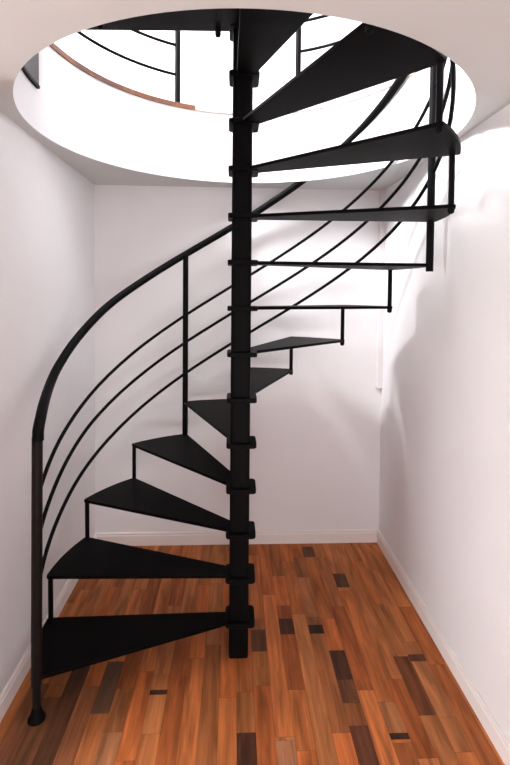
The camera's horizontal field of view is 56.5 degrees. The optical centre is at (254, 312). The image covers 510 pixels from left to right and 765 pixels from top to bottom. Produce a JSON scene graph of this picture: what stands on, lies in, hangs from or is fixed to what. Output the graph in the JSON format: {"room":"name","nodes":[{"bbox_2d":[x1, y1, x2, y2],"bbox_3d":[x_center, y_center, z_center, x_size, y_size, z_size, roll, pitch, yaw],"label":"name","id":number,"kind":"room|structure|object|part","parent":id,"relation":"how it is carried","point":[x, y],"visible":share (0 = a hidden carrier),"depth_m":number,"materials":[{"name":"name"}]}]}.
{"room":"stairwell","nodes":[
{"label":"stairwell","id":0,"kind":"room"},
{"bbox_2d":[0,111,94,693],"bbox_3d":[-1.046,0.429,2.246,0.120,2.402,1.544,0,2,-2],"label":"wall","id":1,"kind":"structure","parent":0,"point":[47,206],"depth_m":2.12,"materials":[{"name":"white paint"}]},
{"bbox_2d":[0,533,96,721],"bbox_3d":[-0.989,1.488,2.287,0.014,0.083,1.544,0,2,-2],"label":"baseboard","id":2,"kind":"structure","parent":1,"relation":"attached to","point":[16,679],"depth_m":1.99,"materials":[{"name":"paint"}]},
{"bbox_2d":[55,14,391,532],"bbox_3d":[-0.125,-1.152,3.062,5.040,5.520,0.120,0,2,-2],"label":"wall","id":3,"kind":"structure","parent":0,"point":[315,459],"depth_m":3.05,"materials":[{"name":"white paint"}]},
{"bbox_2d":[96,529,377,545],"bbox_3d":[-0.106,1.468,3.091,1.847,0.083,0.014,0,2,-2],"label":"baseboard","id":4,"kind":"structure","parent":3,"relation":"attached to","point":[344,535],"depth_m":3.09,"materials":[{"name":"paint"}]},
{"bbox_2d":[376,190,385,388],"bbox_3d":[0.814,-0.144,3.068,0.036,1.282,0.023,0,2,-2],"label":"trim","id":5,"kind":"structure","parent":3,"relation":"attached to","point":[381,258],"depth_m":3.06,"materials":[{"name":"white paint"}]},
{"bbox_2d":[13,46,475,182],"bbox_3d":[-0.034,-0.960,2.003,1.821,0.408,1.821,0,2,-2],"label":"wall opening","id":6,"kind":"structure","parent":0,"point":[85,115],"depth_m":2.60,"materials":[{"name":"paint"}]},
{"bbox_2d":[49,43,194,109],"bbox_3d":[-0.678,-1.184,2.029,0.569,0.026,1.694,1,2,3],"label":"trim","id":7,"kind":"structure","parent":6,"relation":"on","point":[53,46],"depth_m":2.51,"materials":[{"name":"brown wood"}]},
{"bbox_2d":[77,30,180,101],"bbox_3d":[-0.747,-1.679,2.425,0.175,0.938,0.987,2,2,32],"label":"guard railing","id":8,"kind":"object","parent":7,"relation":"on","point":[177,44],"visible":0.43,"depth_m":2.76,"materials":[{"name":"black metal"}]},
{"bbox_3d":[-0.755,-1.387,2.439,0.141,0.017,0.935,2,2,32],"label":"rail","id":9,"kind":"part","parent":8,"relation":"part of","materials":[{"name":"black metal"}]},
{"bbox_3d":[-0.753,-1.557,2.433,0.141,0.017,0.935,2,2,32],"label":"rail","id":10,"kind":"part","parent":8,"relation":"part of","materials":[{"name":"black metal"}]},
{"bbox_3d":[-0.453,-1.679,2.788,0.033,0.918,0.033,0,2,-2],"label":"post","id":11,"kind":"part","parent":8,"relation":"part of","materials":[{"name":"black metal"}]},
{"bbox_2d":[195,72,416,113],"bbox_3d":[0.200,-1.174,2.005,1.396,0.024,1.861,0,2,-2],"label":"trim","id":12,"kind":"structure","parent":6,"relation":"on","point":[387,85],"depth_m":2.71,"materials":[{"name":"white paint"}]},
{"bbox_2d":[295,15,339,75],"bbox_3d":[0.586,-1.652,2.002,0.662,0.938,1.775,0,2,-2],"label":"guard railing","id":13,"kind":"object","parent":12,"relation":"on","point":[299,51],"visible":0.12,"depth_m":2.83,"materials":[{"name":"black metal"}]},
{"bbox_3d":[0.261,-1.675,2.846,0.033,0.918,0.033,0,2,-2],"label":"post","id":14,"kind":"part","parent":13,"relation":"part of","materials":[{"name":"black metal"}]},
{"bbox_3d":[0.589,-1.705,2.000,0.614,0.017,1.731,0,2,-2],"label":"rail","id":15,"kind":"part","parent":13,"relation":"part of","materials":[{"name":"black metal"}]},
{"bbox_3d":[0.587,-1.530,2.006,0.614,0.017,1.731,0,2,-2],"label":"rail","id":16,"kind":"part","parent":13,"relation":"part of","materials":[{"name":"black metal"}]},
{"bbox_2d":[0,543,504,764],"bbox_3d":[-1.214,1.605,0.157,4.413,0.001,5.886,0,2,-2],"label":"floor","id":17,"kind":"structure","parent":0,"point":[341,667],"depth_m":1.97,"materials":[{"name":"brown wood"}]},
{"bbox_2d":[21,8,460,726],"bbox_3d":[-0.054,-0.332,2.061,1.733,3.754,1.807,0,2,-2],"label":"spiral staircase","id":18,"kind":"structure","parent":17,"relation":"on","point":[368,56],"depth_m":2.06,"materials":[{"name":"black metal"}]},
{"bbox_3d":[-0.679,-1.060,1.532,0.167,0.273,1.009,-1,3,-36],"label":"flange plate","id":19,"kind":"part","parent":18,"relation":"part of","materials":[{"name":"grey metal"}]},
{"bbox_3d":[-0.821,0.992,1.787,0.049,1.054,0.038,0,2,-2],"label":"newel post","id":20,"kind":"part","parent":18,"relation":"part of","materials":[{"name":"metal"}]},
{"bbox_3d":[-0.910,1.275,2.114,0.022,0.187,0.021,0,2,-2],"label":"spacer post","id":21,"kind":"part","parent":18,"relation":"part of","materials":[{"name":"black metal"}]},
{"bbox_3d":[-0.859,1.064,2.429,0.022,0.187,0.021,0,2,-2],"label":"spacer post","id":22,"kind":"part","parent":18,"relation":"part of","materials":[{"name":"black metal"}]},
{"bbox_3d":[-0.688,0.856,2.701,0.022,0.187,0.021,0,2,-2],"label":"spacer post","id":23,"kind":"part","parent":18,"relation":"part of","materials":[{"name":"black metal"}]},
{"bbox_3d":[-0.013,-0.871,2.139,1.742,2.684,1.587,2,2,32],"label":"handrail","id":24,"kind":"part","parent":18,"relation":"part of","materials":[{"name":"black metal"}]},
{"bbox_3d":[-0.015,-0.463,2.156,1.719,2.735,1.559,2,2,33],"label":"rail","id":25,"kind":"part","parent":18,"relation":"part of","materials":[{"name":"black metal"}]},
{"bbox_3d":[-0.017,-0.276,2.163,1.719,2.711,1.559,2,2,33],"label":"rail","id":26,"kind":"part","parent":18,"relation":"part of","materials":[{"name":"black metal"}]},
{"bbox_3d":[-0.062,-0.087,2.102,1.719,2.728,1.719,0,2,-2],"label":"rail","id":27,"kind":"part","parent":18,"relation":"part of","materials":[{"name":"black metal"}]},
{"bbox_3d":[0.221,0.257,2.901,0.022,0.187,0.021,0,2,-2],"label":"spacer post","id":28,"kind":"part","parent":18,"relation":"part of","materials":[{"name":"black metal"}]},
{"bbox_3d":[0.502,0.065,2.725,0.022,0.187,0.021,0,2,-2],"label":"spacer post","id":29,"kind":"part","parent":18,"relation":"part of","materials":[{"name":"black metal"}]},
{"bbox_3d":[0.697,-0.123,2.455,0.022,0.187,0.021,0,2,-2],"label":"spacer post","id":30,"kind":"part","parent":18,"relation":"part of","materials":[{"name":"black metal"}]},
{"bbox_3d":[0.581,-0.690,1.495,0.022,0.187,0.021,0,2,-2],"label":"spacer post","id":31,"kind":"part","parent":18,"relation":"part of","materials":[{"name":"black metal"}]},
{"bbox_3d":[0.744,-0.500,1.795,0.022,0.187,0.021,0,2,-2],"label":"spacer post","id":32,"kind":"part","parent":18,"relation":"part of","materials":[{"name":"black metal"}]},
{"bbox_2d":[0,0,509,189],"bbox_3d":[-1.175,-0.702,0.236,4.503,0.002,5.464,0,2,-2],"label":"ceiling","id":33,"kind":"structure","parent":0,"point":[474,34],"depth_m":1.23,"materials":[{"name":"paint"}]},
{"bbox_2d":[379,104,509,741],"bbox_3d":[1.001,0.513,0.434,0.120,2.402,5.344,0,2,-2],"label":"wall","id":34,"kind":"structure","parent":0,"point":[444,484],"depth_m":2.04,"materials":[{"name":"white paint"}]},
{"bbox_2d":[377,529,509,764],"bbox_3d":[0.924,1.571,0.470,0.014,0.083,5.344,0,2,-2],"label":"baseboard","id":35,"kind":"structure","parent":34,"relation":"attached to","point":[501,743],"depth_m":2.04,"materials":[{"name":"paint"}]}
]}

